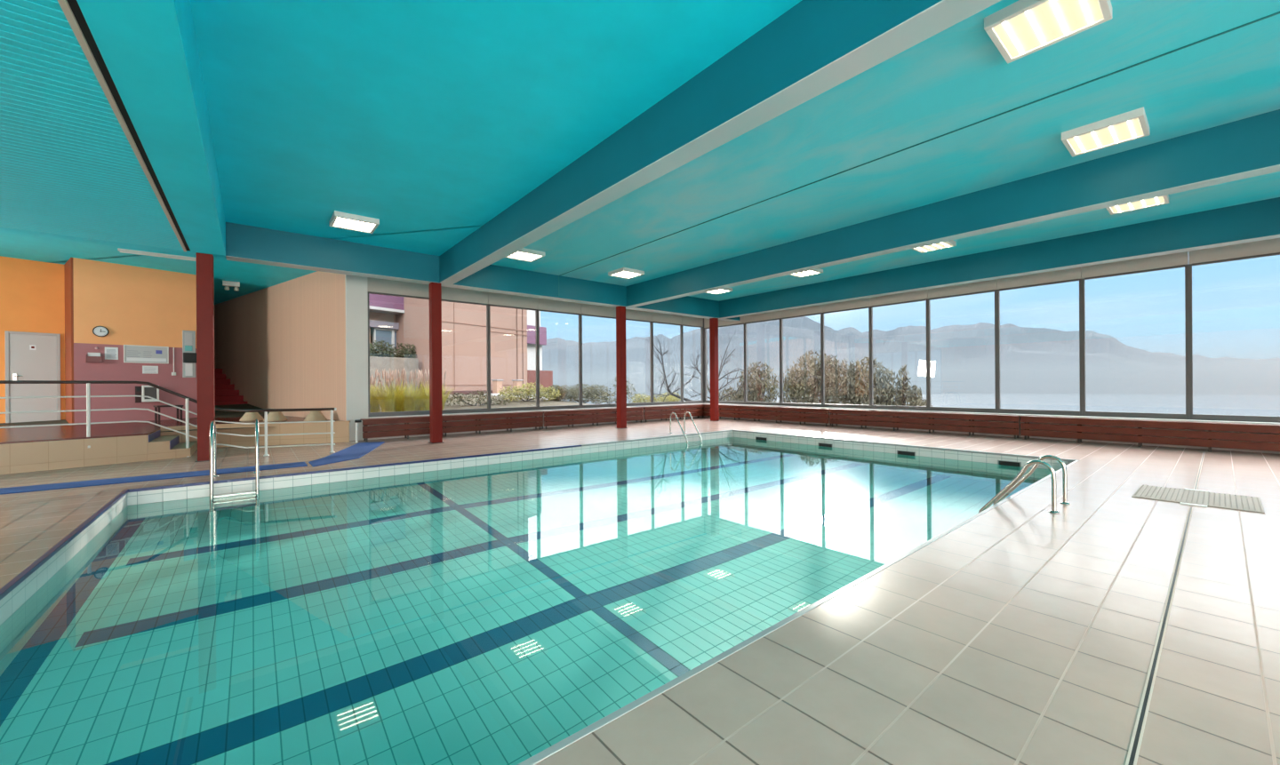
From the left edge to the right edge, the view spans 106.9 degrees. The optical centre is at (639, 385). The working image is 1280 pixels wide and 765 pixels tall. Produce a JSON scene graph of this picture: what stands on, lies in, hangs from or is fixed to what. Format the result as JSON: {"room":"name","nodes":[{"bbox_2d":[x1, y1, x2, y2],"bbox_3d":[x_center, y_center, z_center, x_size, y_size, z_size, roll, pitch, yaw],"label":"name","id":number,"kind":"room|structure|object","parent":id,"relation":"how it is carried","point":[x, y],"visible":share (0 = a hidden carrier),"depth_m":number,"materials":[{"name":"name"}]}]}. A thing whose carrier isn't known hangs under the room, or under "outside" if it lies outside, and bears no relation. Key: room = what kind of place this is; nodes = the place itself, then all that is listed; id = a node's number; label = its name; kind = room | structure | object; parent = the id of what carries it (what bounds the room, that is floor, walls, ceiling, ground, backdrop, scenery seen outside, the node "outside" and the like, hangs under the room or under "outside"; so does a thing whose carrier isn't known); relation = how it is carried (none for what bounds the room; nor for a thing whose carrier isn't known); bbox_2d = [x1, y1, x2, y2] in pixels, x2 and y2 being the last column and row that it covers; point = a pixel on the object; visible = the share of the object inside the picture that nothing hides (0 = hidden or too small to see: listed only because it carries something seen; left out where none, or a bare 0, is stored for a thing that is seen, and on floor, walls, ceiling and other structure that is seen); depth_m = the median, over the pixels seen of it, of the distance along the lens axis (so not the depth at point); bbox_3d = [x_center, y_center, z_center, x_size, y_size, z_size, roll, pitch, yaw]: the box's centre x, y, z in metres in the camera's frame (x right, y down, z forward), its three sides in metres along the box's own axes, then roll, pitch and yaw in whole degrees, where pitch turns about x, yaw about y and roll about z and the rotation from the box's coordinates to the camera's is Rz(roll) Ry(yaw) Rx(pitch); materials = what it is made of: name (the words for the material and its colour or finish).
{"room":"indoor swimming pool","nodes":[
{"label":"indoor swimming pool","id":0,"kind":"room"},
{"bbox_2d":[0,256,65,423],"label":"wall","id":1,"kind":"structure","parent":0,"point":[32,292],"depth_m":11.95,"materials":[{"name":"orange paint"}]},
{"bbox_2d":[4,330,60,423],"bbox_3d":[-15.261,-0.181,11.939,0.113,2.300,0.860,0,0,35],"label":"door","id":2,"kind":"structure","parent":1,"relation":"attached to","point":[28,356],"depth_m":11.94,"materials":[{"name":"grey"}]},
{"bbox_2d":[0,494,127,625],"bbox_3d":[-4.602,2.732,3.451,0.100,2.596,7.910,0,0,-39],"label":"wall","id":3,"kind":"structure","parent":0,"point":[16,598],"depth_m":4.10,"materials":[{"name":"tile"}]},
{"bbox_2d":[64,257,74,423],"bbox_3d":[-14.600,-1.095,12.122,0.424,4.120,1.357,0,0,-39],"label":"wall","id":4,"kind":"structure","parent":0,"point":[68,266],"depth_m":11.90,"materials":[{"name":"brown paint"}]},
{"bbox_2d":[0,0,183,250],"bbox_3d":[-5.615,-2.574,-0.248,7.015,0.060,17.900,0,0,-39],"label":"ceiling slats","id":5,"kind":"structure","parent":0,"point":[68,167],"depth_m":5.06,"materials":[{"name":"teal metal"}]},
{"bbox_2d":[57,0,186,251],"bbox_3d":[-2.883,-2.580,1.984,0.040,0.062,17.900,0,0,-39],"label":"strip","id":6,"kind":"object","parent":5,"relation":"attached to","point":[64,4],"visible":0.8,"depth_m":4.18,"materials":[{"name":"silver metal"}]},
{"bbox_2d":[72,257,197,423],"bbox_3d":[-13.415,-1.103,12.778,2.352,4.120,0.851,0,0,-39],"label":"wall","id":7,"kind":"structure","parent":0,"point":[138,306],"depth_m":12.51,"materials":[{"name":"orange paint"}]},
{"bbox_2d":[123,344,168,363],"bbox_3d":[-13.281,-0.829,12.772,0.024,0.470,0.850,0,0,35],"label":"case","id":8,"kind":"object","parent":7,"relation":"attached to","point":[132,353],"visible":1,"depth_m":12.76,"materials":[{"name":"grey"}]},
{"bbox_2d":[141,385,159,401],"bbox_3d":[-13.204,0.226,12.790,0.120,0.440,0.320,0,0,35],"label":"heater","id":9,"kind":"object","parent":7,"relation":"attached to","point":[150,391],"visible":0.75,"depth_m":12.75,"materials":[{"name":"white metal"}]},
{"bbox_2d":[182,330,196,377],"bbox_3d":[-12.742,-0.882,13.456,0.130,1.330,0.330,0,0,35],"label":"telephone","id":10,"kind":"object","parent":7,"relation":"attached to","point":[188,337],"visible":0.91,"depth_m":13.42,"materials":[{"name":"grey"}]},
{"bbox_2d":[0,416,343,444],"bbox_3d":[-14.026,0.976,12.358,9.901,0.030,14.332,0,0,-39],"label":"floor","id":11,"kind":"structure","parent":0,"point":[72,432],"depth_m":9.98,"materials":[{"name":"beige tile"}]},
{"bbox_2d":[214,368,247,405],"bbox_3d":[-15.594,0.171,16.800,4.220,1.600,1.705,0,0,35],"label":"carpeted stairs","id":12,"kind":"structure","parent":11,"relation":"on","point":[225,394],"depth_m":16.75,"materials":[{"name":"red carpet"}]},
{"bbox_2d":[0,422,349,474],"bbox_3d":[-14.024,1.241,12.358,9.901,0.500,14.332,0,0,-39],"label":"wall","id":13,"kind":"structure","parent":0,"point":[52,455],"depth_m":8.85,"materials":[{"name":"beige tile"}]},
{"bbox_2d":[214,271,345,420],"bbox_3d":[-12.242,-0.846,15.623,3.337,4.650,11.085,0,0,-39],"label":"wall","id":14,"kind":"structure","parent":0,"point":[282,346],"depth_m":14.41,"materials":[{"name":"beige paint"}]},
{"bbox_2d":[127,431,732,505],"bbox_3d":[-2.131,2.716,10.641,13.025,2.596,0.100,0,0,-39],"label":"wall","id":15,"kind":"structure","parent":0,"point":[155,496],"depth_m":8.54,"materials":[{"name":"tile"}]},
{"bbox_2d":[517,430,1079,764],"bbox_3d":[0.406,1.410,7.548,12.855,0.034,7.970,0,0,-39],"label":"trim","id":16,"kind":"structure","parent":15,"relation":"attached to","point":[553,749],"depth_m":2.72,"materials":[{"name":"grey"}]},
{"bbox_2d":[344,274,702,440],"bbox_3d":[-2.353,-0.910,16.689,13.720,4.650,0.280,0,0,-39],"label":"wall","id":17,"kind":"structure","parent":0,"point":[356,295],"depth_m":12.42,"materials":[{"name":"white paint"}]},
{"bbox_2d":[367,277,429,416],"bbox_3d":[-6.625,-1.167,13.136,1.630,4.080,0.120,0,0,-39],"label":"window","id":18,"kind":"structure","parent":17,"relation":"in","point":[374,285],"depth_m":12.96,"materials":[{"name":"grey"}]},
{"bbox_2d":[441,286,489,414],"bbox_3d":[-5.349,-1.175,14.179,1.667,4.080,0.120,0,0,-39],"label":"window","id":19,"kind":"structure","parent":17,"relation":"in","point":[449,294],"depth_m":14.33,"materials":[{"name":"grey"}]},
{"bbox_2d":[488,292,538,412],"bbox_3d":[-4.058,-1.184,15.234,1.667,4.080,0.120,0,0,-39],"label":"window","id":20,"kind":"structure","parent":17,"relation":"in","point":[495,300],"depth_m":15.19,"materials":[{"name":"grey"}]},
{"bbox_2d":[368,403,702,418],"bbox_3d":[-2.261,0.827,16.503,12.630,0.025,0.168,0,0,-39],"label":"trim","id":21,"kind":"structure","parent":17,"relation":"attached to","point":[686,404],"depth_m":15.13,"materials":[{"name":"brown wood"}]},
{"bbox_2d":[537,297,581,409],"bbox_3d":[-2.767,-1.192,16.288,1.667,4.080,0.120,0,0,-39],"label":"window","id":22,"kind":"structure","parent":17,"relation":"in","point":[544,305],"depth_m":16.30,"materials":[{"name":"grey"}]},
{"bbox_2d":[580,303,616,407],"bbox_3d":[-1.476,-1.200,17.343,1.667,4.080,0.120,0,0,-39],"label":"window","id":23,"kind":"structure","parent":17,"relation":"in","point":[586,309],"depth_m":17.15,"materials":[{"name":"grey"}]},
{"bbox_2d":[625,309,652,406],"bbox_3d":[-0.185,-1.209,18.397,1.667,4.080,0.120,0,0,-39],"label":"window","id":24,"kind":"structure","parent":17,"relation":"in","point":[631,315],"depth_m":18.64,"materials":[{"name":"grey"}]},
{"bbox_2d":[652,312,682,405],"bbox_3d":[1.106,-1.217,19.452,1.667,4.080,0.120,0,0,-39],"label":"window","id":25,"kind":"structure","parent":17,"relation":"in","point":[657,317],"depth_m":19.52,"materials":[{"name":"grey"}]},
{"bbox_2d":[681,315,703,404],"bbox_3d":[2.235,-1.224,20.374,1.248,4.080,0.120,0,0,-39],"label":"window","id":26,"kind":"structure","parent":17,"relation":"in","point":[687,321],"depth_m":20.47,"materials":[{"name":"grey"}]},
{"bbox_2d":[0,437,1056,764],"bbox_3d":[0.396,1.617,7.539,12.825,0.001,7.910,0,0,-39],"label":"pool water","id":27,"kind":"object","parent":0,"point":[494,614],"visible":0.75,"depth_m":3.65,"materials":[{"name":"teal liquid"}]},
{"bbox_2d":[0,416,1279,764],"bbox_3d":[-3.405,1.547,10.105,23.503,0.250,31.173,0,0,-39],"label":"floor","id":28,"kind":"structure","parent":0,"point":[1024,634],"depth_m":2.72,"materials":[{"name":"tile"}]},
{"bbox_2d":[0,462,307,494],"bbox_3d":[-9.285,1.454,6.043,8.250,0.012,0.560,0,0,-39],"label":"floor mat","id":29,"kind":"object","parent":28,"relation":"on","point":[93,483],"visible":1,"depth_m":7.26,"materials":[{"name":"blue rubber"}]},
{"bbox_2d":[0,380,336,456],"bbox_3d":[-10.378,0.694,7.568,9.298,1.547,2.140,0,0,-39],"label":"railing","id":30,"kind":"object","parent":28,"relation":"on","point":[88,396],"visible":0.97,"depth_m":9.34,"materials":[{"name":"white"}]},
{"bbox_2d":[148,430,197,460],"bbox_3d":[-9.888,1.217,10.092,0.578,0.495,1.891,0,0,-39],"label":"steps","id":31,"kind":"structure","parent":28,"relation":"on","point":[164,447],"depth_m":9.50,"materials":[{"name":"beige tile"}]},
{"bbox_2d":[194,252,215,462],"bbox_3d":[-8.403,-0.536,9.176,0.300,3.980,0.300,0,0,-39],"label":"steel column","id":32,"kind":"structure","parent":28,"relation":"on","point":[204,262],"depth_m":9.08,"materials":[{"name":"red"}]},
{"bbox_2d":[209,418,261,499],"bbox_3d":[-6.256,1.514,7.339,0.630,1.954,0.915,0,0,-39],"label":"pool ladder","id":33,"kind":"object","parent":28,"relation":"attached to","point":[212,427],"visible":0.59,"depth_m":7.22,"materials":[{"name":"silver metal"}]},
{"bbox_2d":[0,445,581,600],"bbox_3d":[-1.749,1.427,5.808,7.375,0.039,7.940,0,0,-39],"label":"pool edge","id":34,"kind":"object","parent":28,"relation":"attached to","point":[27,572],"visible":1,"depth_m":6.58,"materials":[{"name":"blue"}]},
{"bbox_2d":[308,441,384,466],"bbox_3d":[-6.191,1.433,10.262,1.780,0.014,3.500,0,0,-39],"label":"floor mat","id":35,"kind":"object","parent":28,"relation":"on","point":[359,450],"visible":1,"depth_m":9.77,"materials":[{"name":"blue rubber"}]},
{"bbox_2d":[428,282,444,443],"bbox_3d":[-5.112,-0.557,11.865,0.300,3.980,0.300,0,0,-39],"label":"steel column","id":36,"kind":"structure","parent":28,"relation":"on","point":[435,289],"depth_m":11.77,"materials":[{"name":"red"}]},
{"bbox_2d":[360,411,543,441],"bbox_3d":[-5.181,1.146,13.758,5.050,0.575,0.354,0,0,-39],"label":"bench","id":37,"kind":"object","parent":28,"relation":"on","point":[369,431],"visible":0.95,"depth_m":13.46,"materials":[{"name":"red wood"}]},
{"bbox_2d":[541,407,643,429],"bbox_3d":[-1.580,1.123,16.699,4.150,0.575,0.354,0,0,-39],"label":"bench","id":38,"kind":"object","parent":28,"relation":"on","point":[610,417],"visible":0.87,"depth_m":16.29,"materials":[{"name":"red wood"}]},
{"bbox_2d":[615,305,628,428],"bbox_3d":[-0.612,-0.586,15.540,0.300,3.980,0.300,0,0,-39],"label":"steel column","id":39,"kind":"structure","parent":28,"relation":"on","point":[620,311],"depth_m":15.45,"materials":[{"name":"red"}]},
{"bbox_2d":[643,404,703,422],"bbox_3d":[1.343,1.104,19.087,3.300,0.575,0.354,0,0,-39],"label":"bench","id":40,"kind":"object","parent":28,"relation":"on","point":[659,412],"visible":0.84,"depth_m":18.85,"materials":[{"name":"red wood"}]},
{"bbox_2d":[709,318,719,421],"bbox_3d":[2.873,-0.609,18.387,0.300,3.980,0.300,0,0,-39],"label":"steel column","id":41,"kind":"structure","parent":28,"relation":"on","point":[713,322],"depth_m":18.30,"materials":[{"name":"red"}]},
{"bbox_2d":[698,404,831,426],"bbox_3d":[4.459,1.084,18.098,0.354,0.575,6.000,0,0,-39],"label":"bench","id":42,"kind":"object","parent":28,"relation":"on","point":[774,414],"visible":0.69,"depth_m":17.31,"materials":[{"name":"red wood"}]},
{"bbox_2d":[829,408,1020,439],"bbox_3d":[7.957,1.061,13.815,0.354,0.575,5.000,0,0,-39],"label":"bench","id":43,"kind":"object","parent":28,"relation":"on","point":[872,420],"visible":0.97,"depth_m":13.31,"materials":[{"name":"red wood"}]},
{"bbox_2d":[978,455,1071,513],"bbox_3d":[4.464,1.621,5.558,0.674,1.601,0.797,0,0,-39],"label":"pool ladder","id":44,"kind":"object","parent":28,"relation":"attached to","point":[1019,479],"visible":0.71,"depth_m":5.45,"materials":[{"name":"silver metal"}]},
{"bbox_2d":[1020,416,1279,452],"bbox_3d":[11.456,1.038,9.533,0.354,0.575,6.000,0,0,-39],"label":"bench","id":45,"kind":"object","parent":28,"relation":"on","point":[1137,434],"visible":1,"depth_m":9.97,"materials":[{"name":"red wood"}]},
{"bbox_2d":[1125,452,1205,764],"bbox_3d":[2.817,1.380,2.569,21.600,0.003,0.027,0,0,-39],"label":"drain","id":46,"kind":"object","parent":28,"relation":"on","point":[1133,752],"visible":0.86,"depth_m":2.38,"materials":[{"name":"beige"}]},
{"bbox_2d":[1131,484,1264,513],"bbox_3d":[6.690,1.350,5.716,1.180,0.014,0.980,0,0,-39],"label":"floor grate","id":47,"kind":"object","parent":28,"relation":"on","point":[1189,497],"visible":1,"depth_m":5.65,"materials":[{"name":"white plastic"}]},
{"bbox_2d":[0,0,1279,304],"bbox_3d":[-3.414,-3.350,10.135,23.631,0.256,31.189,0,0,-39],"label":"ceiling","id":48,"kind":"structure","parent":0,"point":[428,120],"depth_m":5.81,"materials":[{"name":"teal paint"}]},
{"bbox_2d":[0,227,226,259],"bbox_3d":[-11.171,-2.853,7.018,7.605,0.690,0.380,0,0,-39],"label":"ceiling beam","id":49,"kind":"structure","parent":48,"relation":"attached to","point":[2,230],"depth_m":8.35,"materials":[{"name":"teal paint"}]},
{"bbox_2d":[76,0,225,255],"bbox_3d":[-2.636,-2.908,2.188,0.505,0.690,17.900,0,0,-39],"label":"ceiling beam","id":50,"kind":"structure","parent":48,"relation":"attached to","point":[148,49],"depth_m":4.26,"materials":[{"name":"teal paint"}]},
{"bbox_2d":[66,0,190,250],"bbox_3d":[-2.849,-2.592,2.012,0.050,0.040,17.900,0,0,-39],"label":"ceiling trim","id":51,"kind":"structure","parent":50,"relation":"attached to","point":[74,5],"depth_m":4.21,"materials":[{"name":"black"}]},
{"bbox_2d":[117,248,196,261],"bbox_3d":[-11.554,-3.132,11.432,1.400,0.086,0.080,0,0,-39],"label":"tube light","id":52,"kind":"object","parent":48,"relation":"attached to","point":[124,251],"visible":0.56,"depth_m":11.37,"materials":[{"name":"white plastic"}]},
{"bbox_2d":[328,210,379,233],"bbox_3d":[-5.564,-3.163,9.236,0.740,0.101,0.740,0,0,-39],"label":"ceiling light","id":53,"kind":"object","parent":48,"relation":"attached to","point":[339,220],"visible":1,"depth_m":9.12,"materials":[{"name":"white plastic"}]},
{"bbox_2d":[333,216,375,231],"bbox_3d":[-5.564,-3.136,9.236,0.640,0.015,0.640,0,0,-39],"label":"diffuser","id":54,"kind":"object","parent":53,"relation":"attached to","point":[339,222],"depth_m":9.24,"materials":[{"name":"white"}]},
{"bbox_2d":[225,222,740,321],"bbox_3d":[-2.069,-2.912,14.453,15.890,0.690,0.380,0,0,-39],"label":"ceiling beam","id":55,"kind":"structure","parent":48,"relation":"attached to","point":[244,243],"depth_m":11.36,"materials":[{"name":"teal paint"}]},
{"bbox_2d":[504,248,545,262],"bbox_3d":[-2.814,-3.181,11.560,0.740,0.101,0.740,0,0,-39],"label":"ceiling light","id":56,"kind":"object","parent":48,"relation":"attached to","point":[524,254],"visible":0.74,"depth_m":11.49,"materials":[{"name":"white plastic"}]},
{"bbox_2d":[509,251,539,261],"bbox_3d":[-2.814,-3.154,11.560,0.640,0.015,0.640,0,0,-39],"label":"diffuser","id":57,"kind":"object","parent":56,"relation":"attached to","point":[525,256],"depth_m":11.54,"materials":[{"name":"white"}]},
{"bbox_2d":[608,267,644,279],"bbox_3d":[-0.398,-3.197,13.534,0.740,0.101,0.740,0,0,-39],"label":"ceiling light","id":58,"kind":"object","parent":48,"relation":"attached to","point":[626,273],"visible":1,"depth_m":13.41,"materials":[{"name":"white plastic"}]},
{"bbox_2d":[439,0,1001,284],"bbox_3d":[0.785,-2.930,4.983,0.310,0.690,17.900,0,0,-39],"label":"ceiling beam","id":59,"kind":"structure","parent":48,"relation":"attached to","point":[814,47],"depth_m":4.68,"materials":[{"name":"teal paint"}]},
{"bbox_2d":[560,11,1279,275],"bbox_3d":[3.282,-3.268,7.023,0.022,0.026,17.900,0,0,-39],"label":"ceiling trim","id":60,"kind":"structure","parent":48,"relation":"attached to","point":[1277,12],"depth_m":5.63,"materials":[{"name":"teal"}]},
{"bbox_2d":[912,240,956,253],"bbox_3d":[6.747,-3.243,10.952,0.740,0.101,0.740,0,0,-39],"label":"ceiling light","id":61,"kind":"object","parent":48,"relation":"attached to","point":[949,244],"visible":0.46,"depth_m":10.98,"materials":[{"name":"white plastic"}]},
{"bbox_2d":[914,241,951,251],"bbox_3d":[6.747,-3.216,10.952,0.640,0.015,0.640,0,0,-39],"label":"diffuser","id":62,"kind":"object","parent":61,"relation":"attached to","point":[946,244],"depth_m":11.01,"materials":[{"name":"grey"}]},
{"bbox_2d":[626,109,1279,307],"bbox_3d":[5.335,-2.960,8.699,0.300,0.690,17.900,0,0,-39],"label":"ceiling beam","id":63,"kind":"structure","parent":48,"relation":"attached to","point":[1250,147],"depth_m":7.53,"materials":[{"name":"teal paint"}]},
{"bbox_2d":[719,197,1279,319],"bbox_3d":[8.851,-2.982,11.571,0.320,0.690,17.900,0,0,-39],"label":"ceiling beam","id":64,"kind":"structure","parent":48,"relation":"attached to","point":[1259,220],"depth_m":10.76,"materials":[{"name":"teal paint"}]},
{"bbox_2d":[984,0,1111,63],"bbox_3d":[3.576,-3.223,4.165,0.740,0.101,0.740,0,0,-39],"label":"ceiling light","id":65,"kind":"object","parent":48,"relation":"attached to","point":[1021,28],"visible":1,"depth_m":4.16,"materials":[{"name":"white plastic"}]},
{"bbox_2d":[1061,106,1149,157],"bbox_3d":[5.989,-3.238,6.110,0.740,0.101,0.740,0,0,-39],"label":"ceiling light","id":66,"kind":"object","parent":48,"relation":"attached to","point":[1133,124],"visible":1,"depth_m":6.04,"materials":[{"name":"white plastic"}]},
{"bbox_2d":[1067,118,1143,153],"bbox_3d":[5.989,-3.211,6.110,0.640,0.015,0.640,0,0,-39],"label":"diffuser","id":67,"kind":"object","parent":66,"relation":"attached to","point":[1132,129],"depth_m":6.11,"materials":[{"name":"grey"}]},
{"bbox_2d":[1106,194,1168,215],"bbox_3d":[8.816,-3.257,8.419,0.740,0.101,0.740,0,0,-39],"label":"ceiling light","id":68,"kind":"object","parent":48,"relation":"attached to","point":[1164,199],"visible":0.48,"depth_m":8.47,"materials":[{"name":"white plastic"}]},
{"bbox_2d":[732,431,1073,470],"bbox_3d":[5.407,2.667,11.627,0.100,2.596,7.910,0,0,-39],"label":"pool wall deep end","id":69,"kind":"structure","parent":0,"point":[982,458],"depth_m":10.73,"materials":[{"name":"tile"}]},
{"bbox_2d":[704,405,1279,454],"bbox_3d":[9.182,1.040,13.111,0.200,0.600,19.900,0,0,-39],"label":"wall","id":70,"kind":"structure","parent":0,"point":[828,413],"depth_m":11.75,"materials":[{"name":"brown wood"}]},
{"bbox_2d":[718,316,744,404],"bbox_3d":[3.722,-1.234,19.713,0.120,4.080,1.665,0,0,-39],"label":"window","id":71,"kind":"structure","parent":70,"relation":"in","point":[721,324],"depth_m":19.38,"materials":[{"name":"grey"}]},
{"bbox_2d":[744,311,781,406],"bbox_3d":[4.776,-1.241,18.424,0.120,4.080,1.665,0,0,-39],"label":"window","id":72,"kind":"structure","parent":70,"relation":"in","point":[772,316],"depth_m":18.52,"materials":[{"name":"grey"}]},
{"bbox_2d":[780,304,822,407],"bbox_3d":[5.829,-1.248,17.134,0.120,4.080,1.665,0,0,-39],"label":"window","id":73,"kind":"structure","parent":70,"relation":"in","point":[813,310],"depth_m":17.17,"materials":[{"name":"grey"}]},
{"bbox_2d":[821,297,871,408],"bbox_3d":[6.882,-1.255,15.845,0.120,4.080,1.665,0,0,-39],"label":"window","id":74,"kind":"structure","parent":70,"relation":"in","point":[863,303],"depth_m":15.85,"materials":[{"name":"grey"}]},
{"bbox_2d":[870,289,927,410],"bbox_3d":[7.935,-1.261,14.556,0.120,4.080,1.665,0,0,-39],"label":"window","id":75,"kind":"structure","parent":70,"relation":"in","point":[916,296],"depth_m":14.52,"materials":[{"name":"grey"}]},
{"bbox_2d":[927,279,997,413],"bbox_3d":[8.989,-1.268,13.266,0.120,4.080,1.665,0,0,-39],"label":"window","id":76,"kind":"structure","parent":70,"relation":"in","point":[985,286],"depth_m":13.19,"materials":[{"name":"grey"}]},
{"bbox_2d":[702,403,1279,424],"bbox_3d":[8.997,0.754,12.962,0.268,0.025,19.900,0,0,-39],"label":"trim","id":77,"kind":"structure","parent":70,"relation":"attached to","point":[1169,420],"depth_m":11.56,"materials":[{"name":"brown wood"}]},
{"bbox_2d":[996,266,1082,415],"bbox_3d":[10.042,-1.275,11.977,0.120,4.080,1.665,0,0,-39],"label":"window","id":78,"kind":"structure","parent":70,"relation":"in","point":[1070,275],"depth_m":11.88,"materials":[{"name":"grey"}]},
{"bbox_2d":[1081,251,1189,419],"bbox_3d":[11.095,-1.282,10.687,0.120,4.080,1.665,0,0,-39],"label":"window","id":79,"kind":"structure","parent":70,"relation":"in","point":[1180,260],"depth_m":10.57,"materials":[{"name":"grey"}]},
{"bbox_2d":[1188,238,1279,423],"bbox_3d":[12.149,-1.289,9.398,0.120,4.080,1.665,0,0,-39],"label":"window","id":80,"kind":"structure","parent":70,"relation":"in","point":[1271,247],"depth_m":9.65,"materials":[{"name":"grey"}]},
{"label":"outside","id":81,"kind":"structure","parent":0,"visible":0},
{"bbox_2d":[561,393,1279,416],"bbox_3d":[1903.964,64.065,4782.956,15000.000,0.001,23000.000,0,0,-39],"label":"lake","id":82,"kind":"structure","parent":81,"point":[1211,404],"depth_m":1815.49,"materials":[{"name":"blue liquid"}]},
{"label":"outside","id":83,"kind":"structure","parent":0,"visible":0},
{"bbox_2d":[530,316,1279,395],"bbox_3d":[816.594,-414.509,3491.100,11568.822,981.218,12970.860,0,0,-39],"label":"mountains","id":84,"kind":"structure","parent":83,"point":[1033,360],"depth_m":4566.37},
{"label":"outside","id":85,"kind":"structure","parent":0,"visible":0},
{"bbox_3d":[131.000,42.842,184.253,404.400,84.971,520.000,0,0,-39],"label":"ground","id":86,"kind":"structure","parent":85,"visible":0},
{"bbox_2d":[0,394,589,431],"bbox_3d":[-107.518,1.524,128.156,35.600,0.755,305.450,0,0,-39],"label":"terrace","id":87,"kind":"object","parent":86,"relation":"on","point":[532,403],"visible":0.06,"depth_m":18.63,"materials":[{"name":"grey concrete"}]},
{"bbox_2d":[369,368,407,412],"bbox_3d":[-8.126,0.257,15.344,1.424,1.594,1.441,0,0,-39],"label":"grass","id":88,"kind":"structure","parent":87,"relation":"on","point":[388,404],"depth_m":15.20,"materials":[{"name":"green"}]},
{"bbox_2d":[369,340,416,358],"bbox_3d":[-14.396,-0.946,26.095,6.247,3.120,2.071,0,0,-39],"label":"hedge","id":89,"kind":"object","parent":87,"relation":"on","point":[373,352],"visible":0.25,"depth_m":26.45,"materials":[{"name":"green plant"}]},
{"bbox_2d":[369,356,418,395],"bbox_3d":[-14.144,-0.283,24.875,0.300,2.450,5.150,0,0,35],"label":"wall","id":90,"kind":"structure","parent":87,"relation":"on","point":[378,363],"depth_m":25.73,"materials":[{"name":"stone"}]},
{"bbox_2d":[393,369,429,411],"bbox_3d":[-7.687,0.248,16.010,1.413,1.598,1.417,0,0,-39],"label":"grass","id":91,"kind":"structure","parent":87,"relation":"on","point":[410,404],"depth_m":15.94,"materials":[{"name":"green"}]},
{"bbox_2d":[419,370,453,410],"bbox_3d":[-7.011,0.252,16.314,1.372,1.587,1.424,0,0,-39],"label":"grass","id":92,"kind":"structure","parent":87,"relation":"on","point":[444,398],"depth_m":16.23,"materials":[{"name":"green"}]},
{"bbox_2d":[369,293,527,395],"bbox_3d":[-18.091,-6.583,24.421,10.500,15.800,23.550,0,0,35],"label":"apartment building","id":93,"kind":"structure","parent":87,"relation":"on","point":[395,320],"depth_m":27.96,"materials":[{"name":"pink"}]},
{"bbox_2d":[444,390,510,407],"bbox_3d":[-6.645,0.559,19.367,2.777,0.722,0.830,0,0,-39],"label":"shrub","id":94,"kind":"object","parent":87,"relation":"on","point":[460,398],"visible":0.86,"depth_m":19.25,"materials":[{"name":"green plant"}]},
{"bbox_2d":[496,382,560,401],"bbox_3d":[-5.090,0.320,22.056,3.206,0.954,1.220,0,0,-39],"label":"shrub","id":95,"kind":"object","parent":87,"relation":"on","point":[530,391],"visible":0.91,"depth_m":21.81,"materials":[{"name":"yellow plant"}]},
{"bbox_2d":[560,384,610,404],"bbox_3d":[-3.151,0.490,25.827,3.632,1.204,1.247,0,0,-39],"label":"hedge","id":96,"kind":"object","parent":87,"relation":"on","point":[593,389],"visible":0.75,"depth_m":25.77,"materials":[{"name":"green plant"}]},
{"bbox_2d":[592,376,637,404],"bbox_3d":[-1.342,0.481,25.587,2.900,2.007,1.152,0,0,-39],"label":"shrub","id":97,"kind":"object","parent":87,"relation":"on","point":[606,399],"visible":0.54,"depth_m":25.56,"materials":[{"name":"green plant"}]},
{"bbox_2d":[527,310,552,390],"bbox_3d":[-14.154,-2.508,51.984,9.500,16.000,3.300,0,0,35],"label":"building","id":98,"kind":"structure","parent":86,"relation":"on","point":[546,377],"depth_m":50.00,"materials":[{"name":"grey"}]},
{"bbox_2d":[643,328,701,401],"bbox_3d":[1.786,0.996,23.889,3.400,7.986,3.819,0,0,-39],"label":"bare tree","id":99,"kind":"object","parent":86,"relation":"on","point":[666,352],"visible":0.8,"depth_m":24.09,"materials":[{"name":"black plant"}]},
{"bbox_2d":[676,328,753,401],"bbox_3d":[3.926,1.067,24.788,3.058,8.216,4.041,0,0,-39],"label":"bare tree","id":100,"kind":"object","parent":86,"relation":"on","point":[697,369],"visible":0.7,"depth_m":24.73,"materials":[{"name":"black plant"}]},
{"bbox_2d":[718,361,779,402],"bbox_3d":[7.469,1.925,33.150,3.541,7.253,4.265,0,0,-39],"label":"shrub","id":101,"kind":"object","parent":86,"relation":"on","point":[756,388],"visible":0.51,"depth_m":32.59,"materials":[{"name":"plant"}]},
{"bbox_2d":[777,349,850,404],"bbox_3d":[11.681,1.524,32.192,3.206,8.001,4.676,0,0,-39],"label":"tree","id":102,"kind":"object","parent":86,"relation":"on","point":[798,388],"visible":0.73,"depth_m":31.57,"materials":[{"name":"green plant"}]},
{"bbox_2d":[832,357,902,406],"bbox_3d":[14.716,1.808,30.733,2.824,7.393,4.146,0,0,-39],"label":"tree","id":103,"kind":"object","parent":86,"relation":"on","point":[859,389],"visible":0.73,"depth_m":30.23,"materials":[{"name":"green plant"}]},
{"bbox_2d":[884,364,911,406],"bbox_3d":[16.229,2.084,29.832,1.391,6.821,1.609,0,0,-39],"label":"conifer","id":104,"kind":"object","parent":86,"relation":"on","point":[901,402],"visible":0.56,"depth_m":29.51,"materials":[{"name":"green plant"}]},
{"bbox_2d":[904,384,932,407],"bbox_3d":[16.402,2.707,27.981,1.182,5.573,1.540,0,0,-39],"label":"conifer","id":105,"kind":"object","parent":86,"relation":"on","point":[913,399],"visible":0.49,"depth_m":27.94,"materials":[{"name":"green plant"}]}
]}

